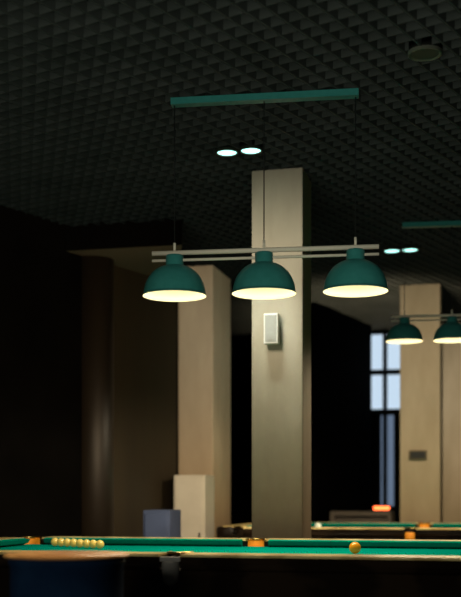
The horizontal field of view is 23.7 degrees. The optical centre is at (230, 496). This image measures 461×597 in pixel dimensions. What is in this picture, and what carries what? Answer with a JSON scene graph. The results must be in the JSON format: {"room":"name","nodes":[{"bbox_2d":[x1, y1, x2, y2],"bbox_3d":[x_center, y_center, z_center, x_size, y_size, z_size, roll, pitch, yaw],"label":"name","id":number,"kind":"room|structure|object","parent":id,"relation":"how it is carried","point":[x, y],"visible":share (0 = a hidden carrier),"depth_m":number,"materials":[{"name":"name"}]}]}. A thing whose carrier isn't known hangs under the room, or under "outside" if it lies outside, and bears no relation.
{"room":"billiard hall","nodes":[
{"label":"billiard hall","id":0,"kind":"room"},
{"bbox_2d":[0,205,175,543],"bbox_3d":[-2.172,-0.725,6.223,0.299,3.550,6.626,0,0,31],"label":"wall","id":1,"kind":"structure","parent":0,"point":[88,361],"depth_m":7.94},
{"bbox_2d":[66,218,181,275],"bbox_3d":[-0.754,-2.125,8.332,0.836,0.750,1.395,0,0,0],"label":"ceiling soffit","id":2,"kind":"structure","parent":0,"point":[130,244],"depth_m":7.77,"materials":[{"name":"paint"}]},
{"bbox_2d":[178,265,230,537],"bbox_3d":[-0.218,-0.437,9.451,0.300,2.974,0.620,0,0,14],"label":"column","id":3,"kind":"structure","parent":0,"point":[204,325],"depth_m":9.17,"materials":[{"name":"paint"}]},
{"bbox_2d":[0,0,460,336],"bbox_3d":[0.000,-1.944,6.000,19.001,0.048,19.001,0,0,34],"label":"ceiling","id":4,"kind":"structure","parent":0,"point":[87,112],"depth_m":5.65,"materials":[{"name":"black"}]},
{"bbox_2d":[215,139,262,156],"bbox_3d":[0.047,-1.939,6.092,0.267,0.062,0.131,0,0,15],"label":"recessed light","id":5,"kind":"object","parent":4,"relation":"in","point":[223,151],"visible":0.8,"depth_m":6.07,"materials":[{"name":"grey glass"}]},
{"bbox_2d":[143,88,387,301],"bbox_3d":[0.160,-1.445,5.250,1.174,0.950,0.308,0,0,8],"label":"pendant lamp","id":6,"kind":"object","parent":4,"relation":"hanging from","point":[355,276],"visible":1,"depth_m":5.21,"materials":[{"name":"teal painted metal"},{"name":"metal"},{"name":"wire"}]},
{"bbox_2d":[383,244,418,252],"bbox_3d":[1.322,-1.939,8.532,0.278,0.062,0.139,0,0,15],"label":"recessed light","id":7,"kind":"object","parent":4,"relation":"in","point":[409,248],"visible":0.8,"depth_m":8.50,"materials":[{"name":"grey glass"}]},
{"bbox_2d":[386,220,460,343],"bbox_3d":[1.544,-1.506,7.670,0.913,0.829,0.258,0,0,8],"label":"pendant lamp","id":8,"kind":"object","parent":4,"relation":"hanging from","point":[404,332],"visible":1,"depth_m":7.66,"materials":[{"name":"teal painted metal"},{"name":"metal"},{"name":"wire"}]},
{"bbox_2d":[408,36,441,61],"bbox_3d":[0.840,-1.939,4.748,0.148,0.062,0.148,0,0,0],"label":"recessed light","id":9,"kind":"object","parent":4,"relation":"in","point":[427,51],"visible":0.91,"depth_m":4.72,"materials":[{"name":"grey metal"}]},
{"bbox_2d":[176,329,442,524],"bbox_3d":[2.414,-0.725,12.539,7.411,3.550,0.120,0,0,14],"label":"wall","id":10,"kind":"structure","parent":0,"point":[241,345],"depth_m":13.03,"materials":[{"name":"black paint"}]},
{"bbox_2d":[371,330,399,509],"bbox_3d":[1.813,-0.887,12.699,0.577,2.084,0.068,0,0,14],"label":"window","id":11,"kind":"structure","parent":10,"relation":"in","point":[385,357],"depth_m":12.71,"materials":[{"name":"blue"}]},
{"bbox_2d":[371,413,399,522],"bbox_3d":[1.808,0.047,12.580,0.563,2.006,0.034,0,0,14],"label":"window curtain","id":12,"kind":"object","parent":10,"relation":"attached to","point":[375,418],"visible":0.29,"depth_m":12.59,"materials":[{"name":"black fabric"}]},
{"bbox_2d":[311,302,370,521],"bbox_3d":[1.159,-0.725,11.627,0.120,3.550,1.672,0,0,26],"label":"wall","id":13,"kind":"structure","parent":0,"point":[340,343],"depth_m":11.44,"materials":[{"name":"black paint"}]},
{"bbox_2d":[400,284,441,522],"bbox_3d":[1.757,-0.437,10.125,0.360,2.974,0.360,0,0,14],"label":"column","id":14,"kind":"structure","parent":0,"point":[420,363],"depth_m":9.95,"materials":[{"name":"paint"}]},
{"bbox_2d":[409,450,426,459],"bbox_3d":[1.693,-0.380,9.936,0.160,0.085,0.024,0,0,14],"label":"sign plate","id":15,"kind":"object","parent":14,"relation":"attached to","point":[413,454],"visible":1,"depth_m":9.93,"materials":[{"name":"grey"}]},
{"bbox_2d":[443,342,460,522],"bbox_3d":[2.601,-0.725,12.350,0.420,3.550,0.300,0,0,14],"label":"pilaster","id":16,"kind":"object","parent":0,"point":[451,351],"visible":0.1,"depth_m":12.23,"materials":[{"name":"paint"}]},
{"label":"floor","id":17,"kind":"structure","parent":0,"visible":0},
{"bbox_2d":[3,551,129,596],"bbox_3d":[-0.557,0.621,3.750,0.428,0.857,0.428,0,0,0],"label":"table","id":18,"kind":"object","parent":17,"relation":"on","point":[32,573],"visible":1,"depth_m":3.59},
{"bbox_2d":[143,510,180,536],"bbox_3d":[-0.481,0.570,7.671,0.192,0.961,0.318,0,0,14],"label":"box","id":19,"kind":"object","parent":17,"relation":"on","point":[156,523],"visible":0.22,"depth_m":7.55,"materials":[{"name":"blue"}]},
{"bbox_2d":[174,475,213,537],"bbox_3d":[-0.298,0.437,8.912,0.259,1.226,0.338,0,0,14],"label":"cabinet","id":20,"kind":"object","parent":17,"relation":"on","point":[193,494],"visible":0.56,"depth_m":8.77,"materials":[{"name":"paint"}]},
{"bbox_2d":[0,536,460,596],"bbox_3d":[-0.034,0.637,5.265,2.970,0.826,1.808,0,0,14],"label":"table","id":21,"kind":"object","parent":17,"relation":"on","point":[155,566],"visible":0.87,"depth_m":4.38,"materials":[{"name":"green fabric"}]},
{"bbox_2d":[51,538,57,545],"bbox_3d":[-0.964,0.246,6.040,0.045,0.045,0.045,0,0,0],"label":"ball","id":22,"kind":"object","parent":21,"relation":"on","point":[54,540],"visible":0.94,"depth_m":6.02,"materials":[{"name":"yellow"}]},
{"bbox_2d":[57,538,63,545],"bbox_3d":[-0.923,0.246,5.994,0.045,0.045,0.045,0,0,0],"label":"ball","id":23,"kind":"object","parent":21,"relation":"on","point":[60,540],"visible":0.96,"depth_m":5.98,"materials":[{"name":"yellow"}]},
{"bbox_2d":[63,538,69,546],"bbox_3d":[-0.882,0.246,5.949,0.045,0.045,0.045,0,0,0],"label":"ball","id":24,"kind":"object","parent":21,"relation":"on","point":[66,542],"visible":0.94,"depth_m":5.93,"materials":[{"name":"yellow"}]},
{"bbox_2d":[70,539,76,546],"bbox_3d":[-0.842,0.246,5.903,0.045,0.045,0.045,0,0,0],"label":"ball","id":25,"kind":"object","parent":21,"relation":"on","point":[72,541],"visible":0.9,"depth_m":5.89,"materials":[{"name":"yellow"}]},
{"bbox_2d":[76,539,82,546],"bbox_3d":[-0.801,0.246,5.857,0.045,0.045,0.045,0,0,0],"label":"ball","id":26,"kind":"object","parent":21,"relation":"on","point":[79,542],"visible":0.94,"depth_m":5.84,"materials":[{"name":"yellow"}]},
{"bbox_2d":[82,539,89,547],"bbox_3d":[-0.760,0.246,5.811,0.045,0.045,0.045,0,0,0],"label":"ball","id":27,"kind":"object","parent":21,"relation":"on","point":[85,543],"visible":0.94,"depth_m":5.79,"materials":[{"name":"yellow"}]},
{"bbox_2d":[89,540,96,547],"bbox_3d":[-0.719,0.246,5.766,0.045,0.045,0.045,0,0,0],"label":"ball","id":28,"kind":"object","parent":21,"relation":"on","point":[92,543],"visible":0.92,"depth_m":5.75,"materials":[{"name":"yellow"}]},
{"bbox_2d":[96,540,103,548],"bbox_3d":[-0.679,0.246,5.720,0.045,0.045,0.045,0,0,0],"label":"ball","id":29,"kind":"object","parent":21,"relation":"on","point":[99,544],"visible":1,"depth_m":5.70,"materials":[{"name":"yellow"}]},
{"bbox_2d":[349,542,360,553],"bbox_3d":[0.589,0.240,5.200,0.057,0.057,0.057,0,0,0],"label":"ball","id":30,"kind":"object","parent":21,"relation":"on","point":[354,547],"visible":1,"depth_m":5.18,"materials":[{"name":"orange plastic"}]},
{"bbox_2d":[252,167,310,538],"bbox_3d":[0.309,-0.437,6.598,0.305,2.974,0.305,0,0,14],"label":"column","id":31,"kind":"structure","parent":17,"relation":"on","point":[281,372],"depth_m":6.45,"materials":[{"name":"paint"}]},
{"bbox_2d":[264,313,278,344],"bbox_3d":[0.240,-0.979,6.414,0.082,0.175,0.074,0,0,14],"label":"speaker","id":32,"kind":"object","parent":31,"relation":"attached to","point":[271,320],"visible":1,"depth_m":6.38},
{"bbox_2d":[216,522,460,539],"bbox_3d":[1.520,0.637,8.900,2.970,0.826,1.808,0,0,14],"label":"table","id":33,"kind":"object","parent":17,"relation":"on","point":[328,530],"visible":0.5,"depth_m":8.18,"materials":[{"name":"brown wood"}]},
{"bbox_2d":[330,505,393,522],"bbox_3d":[1.273,0.564,10.610,0.586,0.972,0.300,0,0,14],"label":"console table","id":34,"kind":"object","parent":17,"relation":"on","point":[380,513],"visible":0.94,"depth_m":10.50,"materials":[{"name":"brown wood"}]}
]}

